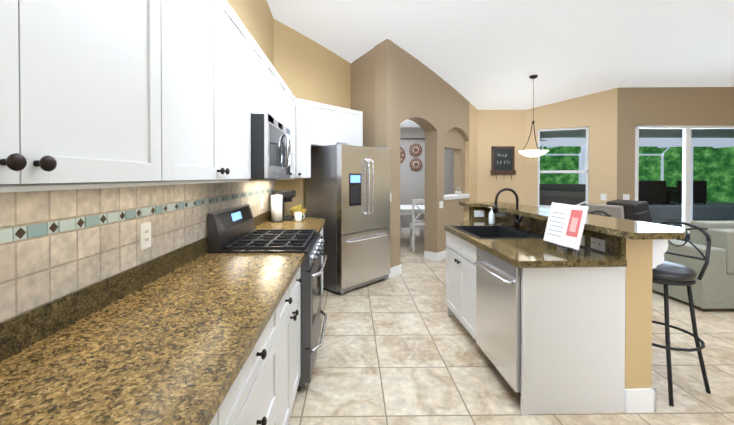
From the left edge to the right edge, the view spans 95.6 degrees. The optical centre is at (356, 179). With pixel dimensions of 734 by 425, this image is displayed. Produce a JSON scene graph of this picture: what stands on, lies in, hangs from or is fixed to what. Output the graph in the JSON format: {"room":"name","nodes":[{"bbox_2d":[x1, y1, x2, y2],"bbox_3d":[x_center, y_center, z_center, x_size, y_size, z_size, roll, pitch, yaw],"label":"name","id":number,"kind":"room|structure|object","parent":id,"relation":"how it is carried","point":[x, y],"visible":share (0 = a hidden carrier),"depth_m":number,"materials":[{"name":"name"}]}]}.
{"room":"kitchen","nodes":[
{"label":"kitchen","id":0,"kind":"room"},
{"bbox_2d":[226,0,273,66],"bbox_3d":[-1.045,-0.960,1.567,0.150,4.700,4.950,0,1,-1],"label":"wall","id":1,"kind":"structure","parent":0,"point":[256,18],"depth_m":3.41,"materials":[{"name":"brown paint"}]},
{"bbox_2d":[0,0,175,192],"bbox_3d":[-0.804,-0.450,0.640,0.302,0.925,1.082,0,1,-1],"label":"upper cabinet","id":2,"kind":"object","parent":1,"relation":"attached to","point":[111,93],"depth_m":0.82,"materials":[{"name":"white wood"}]},
{"bbox_2d":[0,180,274,322],"bbox_3d":[-0.964,0.188,1.738,0.014,0.371,4.570,0,1,-1],"label":"backsplash","id":3,"kind":"structure","parent":1,"relation":"attached to","point":[55,244],"depth_m":1.19,"materials":[{"name":"tile"}]},
{"bbox_2d":[140,222,150,249],"bbox_3d":[-0.951,0.254,1.504,0.008,0.115,0.072,0,1,-1],"label":"outlet","id":4,"kind":"object","parent":3,"relation":"attached to","point":[145,235],"depth_m":1.49,"materials":[{"name":"white plastic"}]},
{"bbox_2d":[176,0,255,183],"bbox_3d":[-0.817,-0.459,1.617,0.302,0.925,1.117,0,1,-1],"label":"upper cabinet","id":5,"kind":"object","parent":1,"relation":"attached to","point":[216,53],"depth_m":1.56,"materials":[{"name":"white wood"}]},
{"bbox_2d":[256,43,279,121],"bbox_3d":[-0.829,-0.679,2.498,0.302,0.500,0.770,0,1,-1],"label":"upper cabinet","id":6,"kind":"object","parent":1,"relation":"attached to","point":[267,77],"depth_m":2.50,"materials":[{"name":"white wood"}]},
{"bbox_2d":[251,114,290,177],"bbox_3d":[-0.754,-0.217,2.503,0.446,0.413,0.756,0,1,-1],"label":"microwave","id":7,"kind":"object","parent":6,"relation":"attached to","point":[270,148],"visible":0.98,"depth_m":2.16,"materials":[{"name":"silver metal"}]},
{"bbox_2d":[256,76,295,179],"bbox_3d":[-0.840,-0.474,3.311,0.302,0.925,0.976,0,1,-1],"label":"upper cabinet","id":8,"kind":"object","parent":1,"relation":"attached to","point":[287,99],"depth_m":3.47,"materials":[{"name":"white wood"}]},
{"bbox_2d":[274,19,350,215],"bbox_3d":[-0.592,-0.988,4.628,0.120,4.700,1.425,0,1,40],"label":"wall","id":9,"kind":"structure","parent":0,"point":[307,68],"depth_m":4.43,"materials":[{"name":"brown paint"}]},
{"bbox_2d":[296,98,362,177],"bbox_3d":[-0.406,-0.482,4.334,0.354,0.925,1.125,0,1,44],"label":"upper cabinet","id":10,"kind":"object","parent":9,"relation":"attached to","point":[319,124],"visible":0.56,"depth_m":4.10,"materials":[{"name":"white wood"}]},
{"bbox_2d":[351,39,392,267],"bbox_3d":[0.212,-0.990,4.888,0.120,4.700,0.768,0,1,-42],"label":"wall","id":11,"kind":"structure","parent":0,"point":[362,83],"depth_m":4.80,"materials":[{"name":"beige paint"}]},
{"bbox_2d":[374,39,476,266],"bbox_3d":[1.322,-0.997,5.657,0.240,4.700,2.824,0,1,44],"label":"wall","id":12,"kind":"structure","parent":0,"point":[439,110],"depth_m":5.53,"materials":[{"name":"beige paint"}]},
{"bbox_2d":[387,228,445,278],"bbox_3d":[3.200,1.302,3.820,8.400,0.135,8.900,0,1,-1],"label":"baseboard","id":13,"kind":"structure","parent":12,"relation":"attached to","point":[397,269],"depth_m":5.56,"materials":[{"name":"white wood"}]},
{"bbox_2d":[443,194,469,199],"bbox_3d":[1.765,0.313,6.002,0.170,0.075,0.920,0,1,44],"label":"sill","id":14,"kind":"structure","parent":12,"relation":"attached to","point":[452,196],"depth_m":5.89,"materials":[{"name":"white"}]},
{"bbox_2d":[400,127,453,227],"bbox_3d":[1.254,-1.020,8.284,4.470,4.700,0.120,0,1,-1],"label":"wall","id":15,"kind":"structure","parent":0,"point":[412,184],"depth_m":8.22,"materials":[{"name":"grey paint"}]},
{"bbox_2d":[400,146,405,163],"bbox_3d":[0.960,-0.600,8.207,0.500,0.500,0.032,0,1,-1],"label":"decorative plate","id":16,"kind":"object","parent":15,"relation":"attached to","point":[402,153],"depth_m":8.20,"materials":[{"name":"brown ceramic"}]},
{"bbox_2d":[409,143,422,170],"bbox_3d":[1.466,-0.550,8.215,0.330,0.680,0.032,0,1,-1],"label":"decorative plate","id":17,"kind":"object","parent":15,"relation":"attached to","point":[415,149],"depth_m":8.20,"materials":[{"name":"brown ceramic"}]},
{"bbox_2d":[267,0,733,126],"bbox_3d":[3.100,-2.091,3.839,9.600,1.680,10.400,0,1,-1],"label":"ceiling","id":18,"kind":"structure","parent":0,"point":[486,54],"depth_m":4.71,"materials":[{"name":"white paint"}]},
{"bbox_2d":[517,75,548,157],"bbox_3d":[2.976,-1.042,5.591,0.470,1.392,0.480,0,1,-1],"label":"pendant light","id":19,"kind":"object","parent":18,"relation":"hanging from","point":[533,153],"visible":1,"depth_m":5.53,"materials":[{"name":"white glass"}]},
{"bbox_2d":[477,109,525,204],"bbox_3d":[2.871,-1.006,6.667,0.960,4.700,0.150,0,1,-1],"label":"wall","id":20,"kind":"structure","parent":0,"point":[500,127],"depth_m":6.59,"materials":[{"name":"beige paint"}]},
{"bbox_2d":[490,146,515,179],"bbox_3d":[2.903,-0.325,6.564,0.490,0.660,0.069,0,1,-1],"label":"chalkboard sign","id":21,"kind":"object","parent":20,"relation":"attached to","point":[502,160],"visible":0.98,"depth_m":6.58,"materials":[{"name":"grey"}]},
{"bbox_2d":[288,233,733,424],"bbox_3d":[3.052,1.371,3.719,9.300,0.001,9.900,0,1,-1],"label":"floor","id":22,"kind":"structure","parent":0,"point":[403,348],"depth_m":2.43,"materials":[{"name":"tile"}]},
{"bbox_2d":[212,399,227,424],"bbox_3d":[-0.641,0.962,0.394,0.616,0.875,0.841,0,1,-1],"label":"base cabinet","id":23,"kind":"object","parent":22,"relation":"on","point":[222,419],"depth_m":0.85,"materials":[{"name":"white wood"}]},
{"bbox_2d":[228,299,283,424],"bbox_3d":[-0.651,0.956,1.145,0.616,0.875,0.782,0,1,-1],"label":"base cabinet","id":24,"kind":"object","parent":22,"relation":"on","point":[256,398],"depth_m":1.25,"materials":[{"name":"white wood"}]},
{"bbox_2d":[0,251,303,424],"bbox_3d":[-0.635,0.501,0.792,0.642,0.040,2.662,0,1,-1],"label":"countertop","id":25,"kind":"structure","parent":24,"relation":"on","point":[170,349],"depth_m":0.93,"materials":[{"name":"brown stone"}]},
{"bbox_2d":[208,204,326,390],"bbox_3d":[-0.597,0.799,2.514,0.721,1.165,0.756,0,1,-1],"label":"range","id":26,"kind":"object","parent":22,"relation":"on","point":[232,230],"visible":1,"depth_m":2.26,"materials":[{"name":"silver metal"}]},
{"bbox_2d":[284,263,301,424],"bbox_3d":[-0.660,0.950,1.801,0.616,0.875,0.652,0,1,-1],"label":"base cabinet","id":27,"kind":"object","parent":22,"relation":"on","point":[292,297],"depth_m":1.81,"materials":[{"name":"white wood"}]},
{"bbox_2d":[320,231,322,294],"bbox_3d":[-0.681,0.936,3.348,0.616,0.875,0.892,0,1,-1],"label":"base cabinet","id":28,"kind":"object","parent":22,"relation":"on","point":[321,232],"depth_m":3.67,"materials":[{"name":"white"}]},
{"bbox_2d":[255,215,324,233],"bbox_3d":[-0.673,0.476,3.571,0.642,0.040,1.346,0,1,-1],"label":"countertop","id":29,"kind":"structure","parent":28,"relation":"on","point":[308,222],"depth_m":3.39,"materials":[{"name":"brown stone"}]},
{"bbox_2d":[270,193,283,221],"bbox_3d":[-0.862,0.301,3.606,0.150,0.310,0.150,0,1,-1],"label":"paper towel roll","id":30,"kind":"object","parent":29,"relation":"on","point":[276,207],"visible":0.98,"depth_m":3.56,"materials":[{"name":"white paper"}]},
{"bbox_2d":[270,190,295,219],"bbox_3d":[-0.840,0.289,3.796,0.260,0.330,0.200,0,1,-1],"label":"coffee maker","id":31,"kind":"object","parent":29,"relation":"on","point":[288,195],"visible":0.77,"depth_m":3.72,"materials":[{"name":"black plastic"}]},
{"bbox_2d":[289,205,306,216],"bbox_3d":[-0.703,0.377,4.009,0.210,0.151,0.210,0,1,-1],"label":"fruit bowl","id":32,"kind":"object","parent":29,"relation":"on","point":[294,209],"visible":0.75,"depth_m":3.96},
{"bbox_2d":[295,212,304,221],"bbox_3d":[-0.622,0.408,3.640,0.112,0.095,0.079,0,1,-1],"label":"coffee mug","id":33,"kind":"object","parent":29,"relation":"on","point":[298,216],"visible":1,"depth_m":3.61,"materials":[{"name":"white ceramic"}]},
{"bbox_2d":[306,143,389,294],"bbox_3d":[-0.076,0.465,4.404,0.746,1.800,0.913,0,1,44],"label":"refrigerator","id":34,"kind":"object","parent":22,"relation":"on","point":[347,193],"visible":0.98,"depth_m":4.08,"materials":[{"name":"silver metal"}]},
{"bbox_2d":[400,205,424,239],"bbox_3d":[0.906,0.961,7.086,1.400,0.760,0.960,0,1,-1],"label":"dining table","id":35,"kind":"object","parent":22,"relation":"on","point":[405,209],"visible":0.19,"depth_m":6.91,"materials":[{"name":"white wood"}]},
{"bbox_2d":[409,199,424,251],"bbox_3d":[1.236,0.857,6.345,0.420,0.980,0.410,0,1,3],"label":"dining chair","id":36,"kind":"object","parent":22,"relation":"on","point":[413,225],"visible":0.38,"depth_m":6.15,"materials":[{"name":"white wood"}]},
{"bbox_2d":[444,204,667,415],"bbox_3d":[1.380,0.845,2.944,1.004,1.065,1.983,0,1,-1],"label":"kitchen island","id":37,"kind":"object","parent":22,"relation":"on","point":[553,329],"depth_m":1.98,"materials":[{"name":"white wood"}]},
{"bbox_2d":[512,260,631,267],"bbox_3d":[1.226,0.481,2.839,0.695,0.044,1.829,0,1,-1],"label":"island countertop","id":38,"kind":"structure","parent":37,"relation":"on","point":[515,263],"depth_m":1.94,"materials":[{"name":"brown stone"}]},
{"bbox_2d":[460,200,685,239],"bbox_3d":[1.582,0.294,2.880,0.693,0.037,2.190,0,1,-1],"label":"island countertop","id":39,"kind":"structure","parent":37,"relation":"on","point":[596,227],"depth_m":2.16,"materials":[{"name":"brown stone"}]},
{"bbox_2d":[489,207,494,223],"bbox_3d":[1.385,0.369,3.407,0.060,0.172,0.060,0,1,-1],"label":"soap bottle","id":40,"kind":"object","parent":39,"relation":"on","point":[491,217],"visible":0.94,"depth_m":3.38,"materials":[{"name":"white plastic"}]},
{"bbox_2d":[543,202,588,253],"bbox_3d":[1.364,0.312,2.156,0.183,0.307,0.306,0,1,-1],"label":"book stand","id":41,"kind":"object","parent":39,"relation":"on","point":[565,224],"visible":1,"depth_m":2.16,"materials":[{"name":"white paper"}]},
{"bbox_2d":[588,210,611,216],"bbox_3d":[2.037,0.833,3.100,0.480,1.091,0.466,0,1,-1],"label":"bar stool","id":42,"kind":"object","parent":22,"relation":"on","point":[605,213],"visible":0.08,"depth_m":3.06,"materials":[{"name":"black metal"}]},
{"bbox_2d":[585,204,623,218],"bbox_3d":[3.674,0.857,4.777,0.534,1.008,0.460,0,1,-26],"label":"chair","id":43,"kind":"object","parent":22,"relation":"on","point":[615,211],"visible":0.04,"depth_m":4.58,"materials":[{"name":"fabric"}]},
{"bbox_2d":[606,199,689,241],"bbox_3d":[4.379,0.836,4.982,0.911,1.047,0.840,0,1,-1],"label":"recliner","id":44,"kind":"object","parent":22,"relation":"on","point":[637,210],"visible":0.19,"depth_m":4.72,"materials":[{"name":"grey leather"}]},
{"bbox_2d":[650,221,711,406],"bbox_3d":[2.059,0.840,2.270,0.518,1.091,0.493,0,1,-1],"label":"bar stool","id":45,"kind":"object","parent":22,"relation":"on","point":[674,274],"visible":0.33,"depth_m":2.14,"materials":[{"name":"black metal"}]},
{"bbox_2d":[652,221,733,310],"bbox_3d":[4.649,0.919,3.901,2.200,0.900,0.970,0,1,-1],"label":"sofa","id":46,"kind":"object","parent":22,"relation":"on","point":[713,288],"visible":0.56,"depth_m":3.45,"materials":[{"name":"fabric"}]},
{"bbox_2d":[525,88,617,206],"bbox_3d":[4.042,-1.003,6.341,1.465,4.700,0.150,0,1,26],"label":"wall","id":47,"kind":"structure","parent":0,"point":[596,113],"depth_m":6.12,"materials":[{"name":"beige paint"}]},
{"bbox_2d":[537,127,588,208],"bbox_3d":[3.937,-0.202,6.360,0.854,1.558,0.120,0,1,26],"label":"window","id":48,"kind":"structure","parent":47,"relation":"in","point":[586,171],"depth_m":6.30,"materials":[{"name":"silver metal"}]},
{"bbox_2d":[601,194,605,199],"bbox_3d":[4.489,0.320,6.042,0.085,0.115,0.009,0,1,26],"label":"switch plate","id":49,"kind":"object","parent":47,"relation":"attached to","point":[603,196],"depth_m":6.04,"materials":[{"name":"white plastic"}]},
{"bbox_2d":[617,87,733,200],"bbox_3d":[6.117,-1.000,6.043,2.906,4.700,0.150,0,1,-1],"label":"wall","id":50,"kind":"structure","parent":0,"point":[675,105],"depth_m":5.96,"materials":[{"name":"beige paint"}]},
{"bbox_2d":[623,194,629,199],"bbox_3d":[4.835,0.321,5.958,0.115,0.115,0.009,0,1,-1],"label":"switch plate","id":51,"kind":"object","parent":50,"relation":"attached to","point":[625,196],"depth_m":5.96,"materials":[{"name":"white plastic"}]},
{"bbox_2d":[635,125,733,232],"bbox_3d":[5.990,0.188,6.047,2.000,2.325,0.080,0,1,-1],"label":"window frame","id":52,"kind":"structure","parent":50,"relation":"in","point":[686,180],"depth_m":6.01,"materials":[{"name":"silver metal"}]},
{"label":"outside","id":53,"kind":"structure","parent":0,"visible":0},
{"bbox_2d":[652,219,733,226],"bbox_3d":[9.746,1.216,22.561,38.000,0.001,35.000,0,1,-1],"label":"ground","id":54,"kind":"structure","parent":53,"point":[660,220],"depth_m":10.71,"materials":[{"name":"grey"}]},
{"bbox_2d":[539,184,585,205],"bbox_3d":[4.921,0.730,8.354,1.960,1.200,2.038,0,1,26],"label":"hot tub","id":55,"kind":"object","parent":54,"relation":"on","point":[569,194],"visible":0.17,"depth_m":7.58,"materials":[{"name":"grey plastic"}]},
{"bbox_2d":[539,146,722,220],"bbox_3d":[8.563,-0.890,13.945,15.480,4.340,7.240,0,1,-1],"label":"cage","id":56,"kind":"object","parent":54,"relation":"on","point":[582,165],"visible":0.12,"depth_m":10.37,"materials":[{"name":"white"}]},
{"bbox_2d":[648,201,733,218],"bbox_3d":[11.137,1.060,12.757,6.115,0.460,3.640,0,1,-1],"label":"deck","id":57,"kind":"object","parent":54,"relation":"on","point":[715,210],"visible":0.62,"depth_m":10.97,"materials":[{"name":"grey"}]},
{"bbox_2d":[638,181,665,204],"bbox_3d":[9.794,0.449,11.653,1.450,0.820,0.760,0,1,-1],"label":"loveseat","id":58,"kind":"object","parent":57,"relation":"on","point":[651,191],"visible":0.5,"depth_m":11.28,"materials":[{"name":"wicker"}]},
{"bbox_2d":[660,191,678,204],"bbox_3d":[10.846,0.630,11.569,0.520,0.459,0.520,0,1,-1],"label":"patio table","id":59,"kind":"object","parent":57,"relation":"on","point":[668,198],"visible":0.77,"depth_m":11.52,"materials":[{"name":"wicker"}]},
{"bbox_2d":[666,181,706,204],"bbox_3d":[11.643,0.448,11.778,0.780,0.820,0.760,0,1,14],"label":"patio chair","id":60,"kind":"object","parent":57,"relation":"on","point":[699,191],"visible":0.69,"depth_m":11.40,"materials":[{"name":"wicker"}]},
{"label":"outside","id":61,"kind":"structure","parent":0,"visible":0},
{"bbox_2d":[540,129,733,146],"bbox_3d":[8.150,-1.155,8.306,9.580,0.270,4.320,0,1,-1],"label":"ceiling","id":62,"kind":"structure","parent":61,"point":[699,137],"depth_m":10.20,"materials":[{"name":"white paint"}]},
{"bbox_2d":[540,146,733,202],"bbox_3d":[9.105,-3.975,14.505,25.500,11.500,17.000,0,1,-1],"label":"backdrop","id":63,"kind":"structure","parent":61,"point":[713,167],"depth_m":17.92,"materials":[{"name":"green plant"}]}
]}

